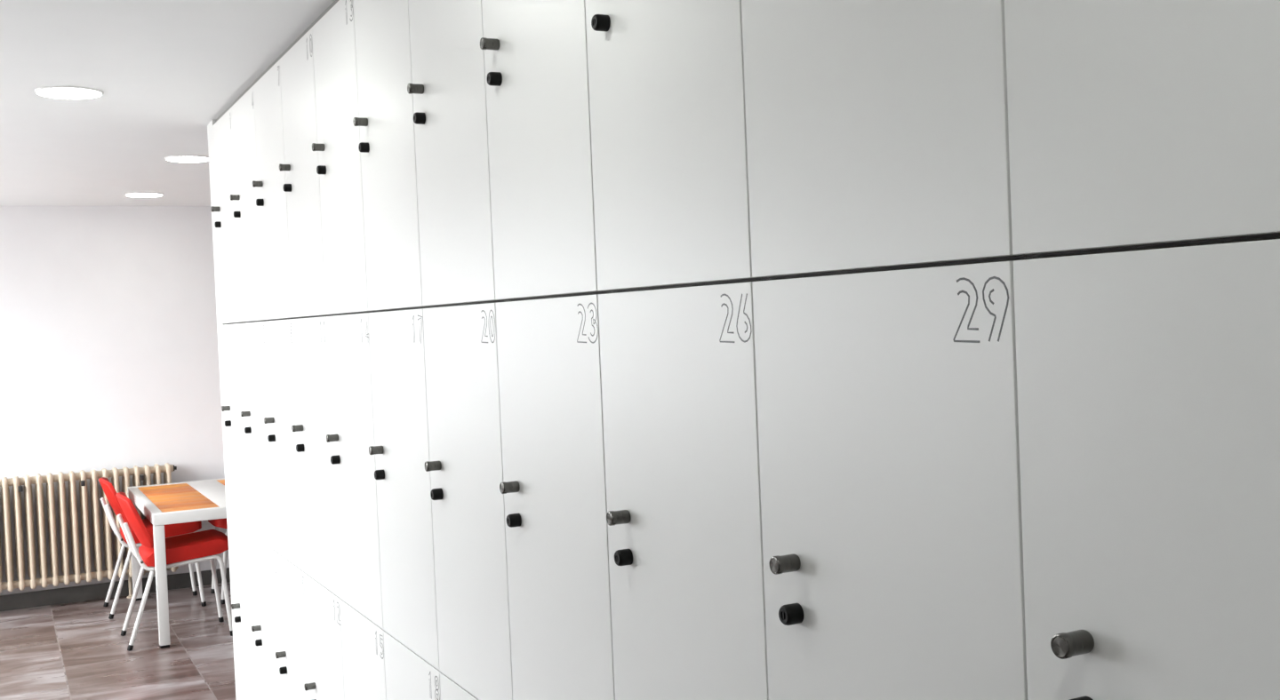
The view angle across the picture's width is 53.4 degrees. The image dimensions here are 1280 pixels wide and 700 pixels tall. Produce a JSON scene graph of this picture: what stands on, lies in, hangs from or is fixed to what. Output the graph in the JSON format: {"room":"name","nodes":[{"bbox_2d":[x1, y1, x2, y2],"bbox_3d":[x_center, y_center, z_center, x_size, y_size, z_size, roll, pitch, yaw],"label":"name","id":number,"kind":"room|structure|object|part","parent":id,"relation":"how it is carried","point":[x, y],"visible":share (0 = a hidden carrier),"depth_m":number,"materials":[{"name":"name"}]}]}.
{"room":"locker room","nodes":[
{"label":"locker room","id":0,"kind":"room"},
{"bbox_2d":[0,206,229,595],"bbox_3d":[-3.133,0.318,8.652,5.850,2.570,0.200,-3,2,-27],"label":"wall","id":1,"kind":"structure","parent":0,"point":[109,348],"depth_m":8.34,"materials":[{"name":"white paint"}]},
{"bbox_2d":[0,568,230,611],"bbox_3d":[-3.034,1.552,8.590,5.450,0.100,0.012,-3,2,-27],"label":"baseboard","id":2,"kind":"structure","parent":1,"relation":"attached to","point":[183,580],"depth_m":8.29,"materials":[{"name":"grey tile"}]},
{"bbox_2d":[0,582,236,699],"bbox_3d":[-0.485,1.677,3.594,5.850,0.100,11.630,-3,2,-27],"label":"floor","id":3,"kind":"structure","parent":0,"point":[71,651],"depth_m":6.87,"materials":[{"name":"stone"}]},
{"bbox_2d":[0,463,178,599],"bbox_3d":[-3.967,1.227,8.016,2.022,0.857,0.171,-3,2,-27],"label":"radiator","id":4,"kind":"object","parent":3,"relation":"on","point":[60,478],"visible":0.86,"depth_m":8.12,"materials":[{"name":"beige metal"}]},
{"bbox_2d":[98,477,206,619],"bbox_3d":[-3.075,1.202,8.013,0.576,0.842,0.424,-3,2,-27],"label":"dining chair","id":5,"kind":"object","parent":3,"relation":"on","point":[175,530],"visible":0.65,"depth_m":7.87,"materials":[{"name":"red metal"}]},
{"bbox_3d":[-3.263,0.939,7.915,0.176,0.295,0.416,-3,2,-27],"label":"backrest","id":6,"kind":"part","parent":5,"relation":"part of","materials":[{"name":"red plastic"}]},
{"bbox_3d":[-3.336,1.414,8.099,0.158,0.411,0.024,-3,2,-24],"label":"leg","id":7,"kind":"part","parent":5,"relation":"part of","materials":[{"name":"white metal"}]},
{"bbox_3d":[-3.159,1.416,7.753,0.158,0.411,0.024,-3,2,-30],"label":"leg","id":8,"kind":"part","parent":5,"relation":"part of","materials":[{"name":"white metal"}]},
{"bbox_3d":[-3.027,1.117,8.037,0.460,0.119,0.414,-3,2,-27],"label":"seat","id":9,"kind":"part","parent":5,"relation":"part of","materials":[{"name":"red fabric"}]},
{"bbox_3d":[-2.841,1.373,7.916,0.246,0.455,0.030,-3,2,-27],"label":"leg","id":10,"kind":"part","parent":5,"relation":"part of","materials":[{"name":"white metal"}]},
{"bbox_3d":[-3.016,1.371,8.260,0.246,0.455,0.030,-3,2,-27],"label":"leg","id":11,"kind":"part","parent":5,"relation":"part of","materials":[{"name":"white metal"}]},
{"bbox_2d":[115,492,232,651],"bbox_3d":[-2.639,1.205,7.212,0.576,0.842,0.424,-3,2,-27],"label":"dining chair","id":12,"kind":"object","parent":3,"relation":"on","point":[204,546],"visible":0.96,"depth_m":7.08,"materials":[{"name":"red fabric"}]},
{"bbox_3d":[-2.900,1.417,7.298,0.158,0.411,0.024,-3,2,-24],"label":"leg","id":13,"kind":"part","parent":12,"relation":"part of","materials":[{"name":"white metal"}]},
{"bbox_3d":[-2.828,0.942,7.115,0.176,0.295,0.416,-3,2,-27],"label":"backrest","id":14,"kind":"part","parent":12,"relation":"part of","materials":[{"name":"red fabric"}]},
{"bbox_3d":[-2.724,1.419,6.952,0.158,0.411,0.024,-3,2,-30],"label":"leg","id":15,"kind":"part","parent":12,"relation":"part of","materials":[{"name":"white metal"}]},
{"bbox_3d":[-2.591,1.120,7.236,0.460,0.119,0.414,-3,2,-27],"label":"seat","id":16,"kind":"part","parent":12,"relation":"part of","materials":[{"name":"red fabric"}]},
{"bbox_3d":[-2.406,1.376,7.115,0.246,0.455,0.030,-3,2,-27],"label":"leg","id":17,"kind":"part","parent":12,"relation":"part of","materials":[{"name":"white metal"}]},
{"bbox_3d":[-2.581,1.374,7.459,0.246,0.455,0.030,-3,2,-27],"label":"leg","id":18,"kind":"part","parent":12,"relation":"part of","materials":[{"name":"white metal"}]},
{"bbox_2d":[127,478,226,648],"bbox_3d":[-2.563,1.236,7.785,0.905,0.735,1.490,-3,2,-27],"label":"dining table","id":19,"kind":"object","parent":3,"relation":"on","point":[163,505],"visible":0.51,"depth_m":7.21,"materials":[{"name":"white metal"}]},
{"bbox_3d":[-3.265,1.278,8.233,0.054,0.657,0.054,-3,2,-27],"label":"leg","id":20,"kind":"part","parent":19,"relation":"part of","materials":[{"name":"white metal"}]},
{"bbox_3d":[-2.615,1.285,6.955,0.054,0.657,0.054,-3,2,-27],"label":"leg","id":21,"kind":"part","parent":19,"relation":"part of","materials":[{"name":"white metal"}]},
{"bbox_3d":[-2.577,0.899,7.776,0.905,0.062,1.490,-3,2,-27],"label":"frame","id":22,"kind":"part","parent":19,"relation":"part of","materials":[{"name":"white metal"}]},
{"bbox_3d":[-2.795,0.894,7.665,0.302,0.022,1.373,-3,2,-27],"label":"slat panel","id":23,"kind":"part","parent":19,"relation":"part of","materials":[{"name":"orange wood"}]},
{"bbox_3d":[-2.360,0.871,7.887,0.302,0.022,1.373,-3,2,-27],"label":"slat panel","id":24,"kind":"part","parent":19,"relation":"part of","materials":[{"name":"orange wood"}]},
{"bbox_2d":[208,518,227,604],"bbox_3d":[-2.495,1.170,8.296,0.576,0.842,0.424,-3,2,-27],"label":"dining chair","id":25,"kind":"object","parent":3,"relation":"on","point":[222,524],"visible":0.09,"depth_m":8.01,"materials":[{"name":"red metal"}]},
{"bbox_3d":[-2.714,1.355,8.402,0.246,0.455,0.030,-3,2,-27],"label":"leg","id":26,"kind":"part","parent":25,"relation":"part of","materials":[{"name":"white metal"}]},
{"bbox_3d":[-2.550,1.091,8.268,0.460,0.119,0.414,-3,2,-27],"label":"seat","id":27,"kind":"part","parent":25,"relation":"part of","materials":[{"name":"red fabric"}]},
{"bbox_3d":[-2.539,1.357,8.058,0.246,0.455,0.030,-3,2,-27],"label":"leg","id":28,"kind":"part","parent":25,"relation":"part of","materials":[{"name":"white metal"}]},
{"bbox_2d":[231,520,260,699],"bbox_3d":[-1.348,1.084,5.114,0.512,0.800,0.450,-3,2,-27],"label":"locker","id":29,"kind":"object","parent":3,"relation":"on","point":[245,604],"visible":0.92,"depth_m":5.01,"materials":[{"name":"white laminate"}]},
{"bbox_3d":[-1.632,1.034,5.137,0.032,0.022,0.022,-3,2,-27],"label":"handle","id":30,"kind":"part","parent":29,"relation":"part of","materials":[{"name":"silver metal"}]},
{"bbox_2d":[221,322,252,534],"bbox_3d":[-1.381,0.284,5.093,0.512,0.800,0.450,-3,2,-27],"label":"locker","id":31,"kind":"object","parent":29,"relation":"on","point":[236,424],"visible":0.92,"depth_m":4.98,"materials":[{"name":"white laminate"}]},
{"bbox_3d":[-1.665,0.235,5.116,0.032,0.022,0.022,-3,2,-27],"label":"handle","id":32,"kind":"part","parent":31,"relation":"part of","materials":[{"name":"silver metal"}]},
{"bbox_2d":[211,107,247,324],"bbox_3d":[-1.415,-0.518,5.072,0.512,0.806,0.450,-3,2,-27],"label":"locker","id":33,"kind":"object","parent":31,"relation":"on","point":[227,223],"visible":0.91,"depth_m":4.96,"materials":[{"name":"white laminate"}]},
{"bbox_3d":[-1.699,-0.565,5.095,0.032,0.022,0.022,-3,2,-27],"label":"handle","id":34,"kind":"part","parent":33,"relation":"part of","materials":[{"name":"silver metal"}]},
{"bbox_2d":[251,535,283,699],"bbox_3d":[-1.144,1.086,4.713,0.512,0.800,0.450,-3,2,-27],"label":"locker","id":35,"kind":"object","parent":3,"relation":"on","point":[268,642],"visible":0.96,"depth_m":4.61,"materials":[{"name":"white laminate"}]},
{"bbox_3d":[-1.428,1.036,4.736,0.032,0.022,0.022,-3,2,-27],"label":"handle","id":36,"kind":"part","parent":35,"relation":"part of","materials":[{"name":"silver metal"}]},
{"bbox_2d":[240,320,276,551],"bbox_3d":[-1.177,0.286,4.692,0.512,0.800,0.450,-3,2,-27],"label":"locker","id":37,"kind":"object","parent":35,"relation":"on","point":[258,432],"visible":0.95,"depth_m":4.58,"materials":[{"name":"white laminate"}]},
{"bbox_3d":[-1.461,0.237,4.715,0.032,0.022,0.022,-3,2,-27],"label":"handle","id":38,"kind":"part","parent":37,"relation":"part of","materials":[{"name":"silver metal"}]},
{"bbox_2d":[230,86,272,322],"bbox_3d":[-1.211,-0.516,4.671,0.512,0.806,0.450,-3,2,-27],"label":"locker","id":39,"kind":"object","parent":37,"relation":"on","point":[247,213],"visible":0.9,"depth_m":4.56,"materials":[{"name":"white laminate"}]},
{"bbox_3d":[-1.495,-0.563,4.694,0.032,0.022,0.022,-3,2,-27],"label":"handle","id":40,"kind":"part","parent":39,"relation":"part of","materials":[{"name":"silver metal"}]},
{"bbox_2d":[275,552,311,699],"bbox_3d":[-0.940,1.088,4.312,0.512,0.800,0.450,-3,2,-27],"label":"locker","id":41,"kind":"object","parent":3,"relation":"on","point":[294,669],"visible":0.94,"depth_m":4.21,"materials":[{"name":"white laminate"}]},
{"bbox_3d":[-1.224,1.039,4.335,0.032,0.022,0.022,-3,2,-27],"label":"handle","id":42,"kind":"part","parent":41,"relation":"part of","materials":[{"name":"silver metal"}]},
{"bbox_2d":[264,318,304,572],"bbox_3d":[-0.973,0.288,4.291,0.512,0.800,0.450,-3,2,-27],"label":"locker","id":43,"kind":"object","parent":41,"relation":"on","point":[279,333],"visible":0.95,"depth_m":4.18,"materials":[{"name":"white laminate"}]},
{"bbox_3d":[-1.257,0.239,4.314,0.032,0.022,0.022,-3,2,-27],"label":"handle","id":44,"kind":"part","parent":43,"relation":"part of","materials":[{"name":"silver metal"}]},
{"bbox_2d":[252,59,297,320],"bbox_3d":[-1.007,-0.514,4.270,0.512,0.806,0.450,-3,2,-27],"label":"locker","id":45,"kind":"object","parent":43,"relation":"on","point":[272,203],"visible":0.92,"depth_m":4.16,"materials":[{"name":"white laminate"}]},
{"bbox_3d":[-1.291,-0.561,4.293,0.032,0.022,0.022,-3,2,-27],"label":"handle","id":46,"kind":"part","parent":45,"relation":"part of","materials":[{"name":"silver metal"}]},
{"bbox_2d":[304,573,344,699],"bbox_3d":[-0.736,1.090,3.911,0.512,0.800,0.450,-3,2,-27],"label":"locker","id":47,"kind":"object","parent":3,"relation":"on","point":[323,605],"visible":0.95,"depth_m":3.80,"materials":[{"name":"white laminate"}]},
{"bbox_3d":[-1.020,1.041,3.934,0.032,0.022,0.022,-3,2,-27],"label":"handle","id":48,"kind":"part","parent":47,"relation":"part of","materials":[{"name":"silver metal"}]},
{"bbox_2d":[291,315,339,597],"bbox_3d":[-0.769,0.291,3.890,0.512,0.800,0.450,-3,2,-27],"label":"locker","id":49,"kind":"object","parent":47,"relation":"on","point":[309,333],"visible":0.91,"depth_m":3.77,"materials":[{"name":"white laminate"}]},
{"bbox_3d":[-1.053,0.241,3.913,0.032,0.022,0.022,-3,2,-27],"label":"handle","id":50,"kind":"part","parent":49,"relation":"part of","materials":[{"name":"silver metal"}]},
{"bbox_2d":[279,27,332,318],"bbox_3d":[-0.803,-0.512,3.869,0.512,0.806,0.450,-3,2,-27],"label":"locker","id":51,"kind":"object","parent":49,"relation":"on","point":[301,187],"visible":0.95,"depth_m":3.75,"materials":[{"name":"white laminate"}]},
{"bbox_3d":[-1.087,-0.558,3.892,0.032,0.022,0.022,-3,2,-27],"label":"handle","id":52,"kind":"part","parent":51,"relation":"part of","materials":[{"name":"silver metal"}]},
{"bbox_2d":[339,599,386,699],"bbox_3d":[-0.531,1.092,3.510,0.512,0.800,0.450,-3,2,-27],"label":"locker","id":53,"kind":"object","parent":3,"relation":"on","point":[363,641],"visible":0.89,"depth_m":3.40,"materials":[{"name":"white laminate"}]},
{"bbox_2d":[326,312,383,629],"bbox_3d":[-0.565,0.293,3.489,0.512,0.800,0.450,-3,2,-27],"label":"locker","id":54,"kind":"object","parent":53,"relation":"on","point":[352,436],"visible":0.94,"depth_m":3.37,"materials":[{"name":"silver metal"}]},
{"bbox_3d":[-0.849,0.243,3.512,0.032,0.022,0.022,-3,2,-27],"label":"handle","id":55,"kind":"part","parent":54,"relation":"part of","materials":[{"name":"silver metal"}]},
{"bbox_2d":[312,0,375,315],"bbox_3d":[-0.599,-0.510,3.467,0.512,0.806,0.450,-3,2,-27],"label":"locker","id":56,"kind":"object","parent":54,"relation":"on","point":[339,170],"visible":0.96,"depth_m":3.35,"materials":[{"name":"white laminate"}]},
{"bbox_3d":[-0.882,-0.556,3.491,0.032,0.022,0.022,-3,2,-27],"label":"handle","id":57,"kind":"part","parent":56,"relation":"part of","materials":[{"name":"silver metal"}]},
{"bbox_2d":[383,631,440,699],"bbox_3d":[-0.327,1.094,3.109,0.512,0.800,0.450,-3,2,-27],"label":"locker","id":58,"kind":"object","parent":3,"relation":"on","point":[409,676],"visible":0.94,"depth_m":3.02,"materials":[{"name":"white laminate"}]},
{"bbox_2d":[368,307,439,670],"bbox_3d":[-0.361,0.295,3.088,0.512,0.800,0.450,-3,2,-27],"label":"locker","id":59,"kind":"object","parent":58,"relation":"on","point":[401,448],"visible":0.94,"depth_m":2.96,"materials":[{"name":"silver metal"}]},
{"bbox_3d":[-0.645,0.245,3.111,0.032,0.022,0.022,-3,2,-27],"label":"handle","id":60,"kind":"part","parent":59,"relation":"part of","materials":[{"name":"silver metal"}]},
{"bbox_2d":[352,0,433,311],"bbox_3d":[-0.394,-0.508,3.067,0.512,0.806,0.450,-3,2,-27],"label":"locker","id":61,"kind":"object","parent":59,"relation":"on","point":[385,121],"visible":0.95,"depth_m":2.95,"materials":[{"name":"white laminate"}]},
{"bbox_3d":[-0.678,-0.554,3.090,0.032,0.022,0.022,-3,2,-27],"label":"handle","id":62,"kind":"part","parent":61,"relation":"part of","materials":[{"name":"silver metal"}]},
{"bbox_2d":[439,672,479,699],"bbox_3d":[-0.123,1.096,2.708,0.512,0.800,0.450,-3,2,-27],"label":"locker","id":63,"kind":"object","parent":3,"relation":"on","point":[450,690],"visible":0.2,"depth_m":2.72,"materials":[{"name":"white laminate"}]},
{"bbox_2d":[422,301,512,699],"bbox_3d":[-0.157,0.297,2.687,0.512,0.800,0.450,-3,2,-27],"label":"locker","id":64,"kind":"object","parent":63,"relation":"on","point":[465,467],"visible":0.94,"depth_m":2.56,"materials":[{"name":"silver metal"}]},
{"bbox_3d":[-0.441,0.247,2.710,0.032,0.022,0.022,-3,2,-27],"label":"handle","id":65,"kind":"part","parent":64,"relation":"part of","materials":[{"name":"silver metal"}]},
{"bbox_2d":[407,0,509,307],"bbox_3d":[-0.190,-0.506,2.666,0.512,0.806,0.450,-3,2,-27],"label":"locker","id":66,"kind":"object","parent":64,"relation":"on","point":[448,90],"visible":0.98,"depth_m":2.55,"materials":[{"name":"white laminate"}]},
{"bbox_3d":[-0.474,-0.552,2.688,0.032,0.022,0.022,-3,2,-27],"label":"handle","id":67,"kind":"part","parent":66,"relation":"part of","materials":[{"name":"silver metal"}]},
{"bbox_3d":[0.285,1.101,1.906,0.512,0.800,0.450,-3,2,-27],"label":"locker","id":68,"kind":"object","parent":3,"relation":"on","visible":0},
{"bbox_2d":[597,280,768,699],"bbox_3d":[0.252,0.301,1.885,0.512,0.800,0.450,-3,2,-27],"label":"locker","id":69,"kind":"object","parent":68,"relation":"on","point":[684,516],"visible":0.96,"depth_m":1.75,"materials":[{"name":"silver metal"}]},
{"bbox_3d":[-0.032,0.251,1.908,0.032,0.022,0.022,-3,2,-27],"label":"handle","id":70,"kind":"part","parent":69,"relation":"part of","materials":[{"name":"silver metal"}]},
{"bbox_2d":[584,0,767,292],"bbox_3d":[0.218,-0.502,1.863,0.512,0.806,0.450,-3,2,-27],"label":"locker","id":71,"kind":"object","parent":69,"relation":"on","point":[667,85],"visible":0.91,"depth_m":1.75,"materials":[{"name":"white laminate"}]},
{"bbox_3d":[0.489,1.103,1.505,0.512,0.800,0.450,-3,2,-27],"label":"locker","id":72,"kind":"object","parent":3,"relation":"on","visible":0},
{"bbox_2d":[752,257,1027,699],"bbox_3d":[0.456,0.303,1.484,0.512,0.800,0.450,-3,2,-27],"label":"locker","id":73,"kind":"object","parent":72,"relation":"on","point":[888,420],"visible":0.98,"depth_m":1.34,"materials":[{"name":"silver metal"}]},
{"bbox_3d":[0.172,0.253,1.507,0.032,0.022,0.022,-3,2,-27],"label":"handle","id":74,"kind":"part","parent":73,"relation":"part of","materials":[{"name":"silver metal"}]},
{"bbox_2d":[741,0,1035,279],"bbox_3d":[0.422,-0.500,1.462,0.512,0.806,0.450,-3,2,-27],"label":"locker","id":75,"kind":"object","parent":73,"relation":"on","point":[877,132],"visible":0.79,"depth_m":1.34,"materials":[{"name":"white laminate"}]},
{"bbox_3d":[0.693,1.105,1.104,0.512,0.800,0.450,-3,2,-27],"label":"locker","id":76,"kind":"object","parent":3,"relation":"on","visible":0},
{"bbox_2d":[1013,237,1279,699],"bbox_3d":[0.660,0.305,1.083,0.512,0.800,0.450,-3,2,-27],"label":"locker","id":77,"kind":"object","parent":76,"relation":"on","point":[1148,379],"visible":1,"depth_m":1.04,"materials":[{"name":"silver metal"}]},
{"bbox_3d":[0.376,0.255,1.105,0.032,0.022,0.022,-3,2,-27],"label":"handle","id":78,"kind":"part","parent":77,"relation":"part of","materials":[{"name":"silver metal"}]},
{"bbox_2d":[1004,0,1279,257],"bbox_3d":[0.626,-0.498,1.061,0.512,0.806,0.450,-3,2,-27],"label":"locker","id":79,"kind":"object","parent":77,"relation":"on","point":[1132,124],"visible":0.95,"depth_m":1.03,"materials":[{"name":"white laminate"}]},
{"bbox_3d":[0.081,1.098,2.307,0.512,0.800,0.450,-3,2,-27],"label":"locker","id":80,"kind":"object","parent":3,"relation":"on","visible":0},
{"bbox_2d":[495,292,615,699],"bbox_3d":[0.048,0.299,2.286,0.512,0.800,0.450,-3,2,-27],"label":"locker","id":81,"kind":"object","parent":80,"relation":"on","point":[553,487],"visible":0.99,"depth_m":2.16,"materials":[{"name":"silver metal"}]},
{"bbox_3d":[-0.236,0.249,2.309,0.032,0.022,0.022,-3,2,-27],"label":"handle","id":82,"kind":"part","parent":81,"relation":"part of","materials":[{"name":"silver metal"}]},
{"bbox_2d":[480,0,607,301],"bbox_3d":[0.014,-0.504,2.264,0.512,0.806,0.450,-3,2,-27],"label":"locker","id":83,"kind":"object","parent":81,"relation":"on","point":[536,68],"visible":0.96,"depth_m":2.15,"materials":[{"name":"white laminate"}]},
{"bbox_3d":[-0.270,-0.550,2.288,0.032,0.022,0.022,-3,2,-27],"label":"handle","id":84,"kind":"part","parent":83,"relation":"part of","materials":[{"name":"silver metal"}]},
{"bbox_2d":[0,0,335,206],"bbox_3d":[-0.596,-0.989,3.523,5.850,0.100,11.630,-3,2,-27],"label":"ceiling","id":85,"kind":"structure","parent":0,"point":[164,69],"depth_m":4.36,"materials":[{"name":"white paint"}]},
{"bbox_2d":[33,86,103,99],"bbox_3d":[-1.998,-0.901,4.455,0.224,0.008,0.224,-3,2,-27],"label":"recessed light","id":86,"kind":"object","parent":85,"relation":"in","point":[74,92],"visible":1,"depth_m":4.43,"materials":[{"name":"white"}]},
{"bbox_2d":[124,192,163,197],"bbox_3d":[-3.019,-0.945,7.749,0.224,0.008,0.224,-3,2,-27],"label":"recessed light","id":87,"kind":"object","parent":85,"relation":"in","point":[143,194],"visible":1,"depth_m":7.71,"materials":[{"name":"white plastic"}]},
{"bbox_2d":[126,193,162,197],"bbox_3d":[-3.019,-0.942,7.750,0.207,0.002,0.207,-2,2,14],"label":"diffuser","id":88,"kind":"object","parent":87,"relation":"attached to","point":[127,195],"depth_m":7.74,"materials":[{"name":"white plastic"}]},
{"bbox_2d":[164,155,208,162],"bbox_3d":[-2.217,-0.939,6.250,0.224,0.008,0.224,-3,2,-27],"label":"recessed light","id":89,"kind":"object","parent":85,"relation":"in","point":[173,158],"visible":0.86,"depth_m":6.21,"materials":[{"name":"white plastic"}]},
{"bbox_3d":[0.279,0.351,2.012,0.612,2.570,7.730,-3,2,-27],"label":"wall","id":90,"kind":"structure","parent":0,"visible":0},
{"bbox_2d":[207,120,241,699],"bbox_3d":[-1.487,0.336,5.372,0.508,2.569,0.139,-3,2,-27],"label":"trim","id":91,"kind":"structure","parent":90,"relation":"attached to","point":[211,150],"depth_m":5.25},
{"bbox_2d":[216,0,339,121],"bbox_3d":[-0.622,-0.914,3.027,0.020,0.022,5.089,-3,2,-27],"label":"trim","id":92,"kind":"structure","parent":90,"relation":"attached to","point":[335,2],"depth_m":4.00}
]}

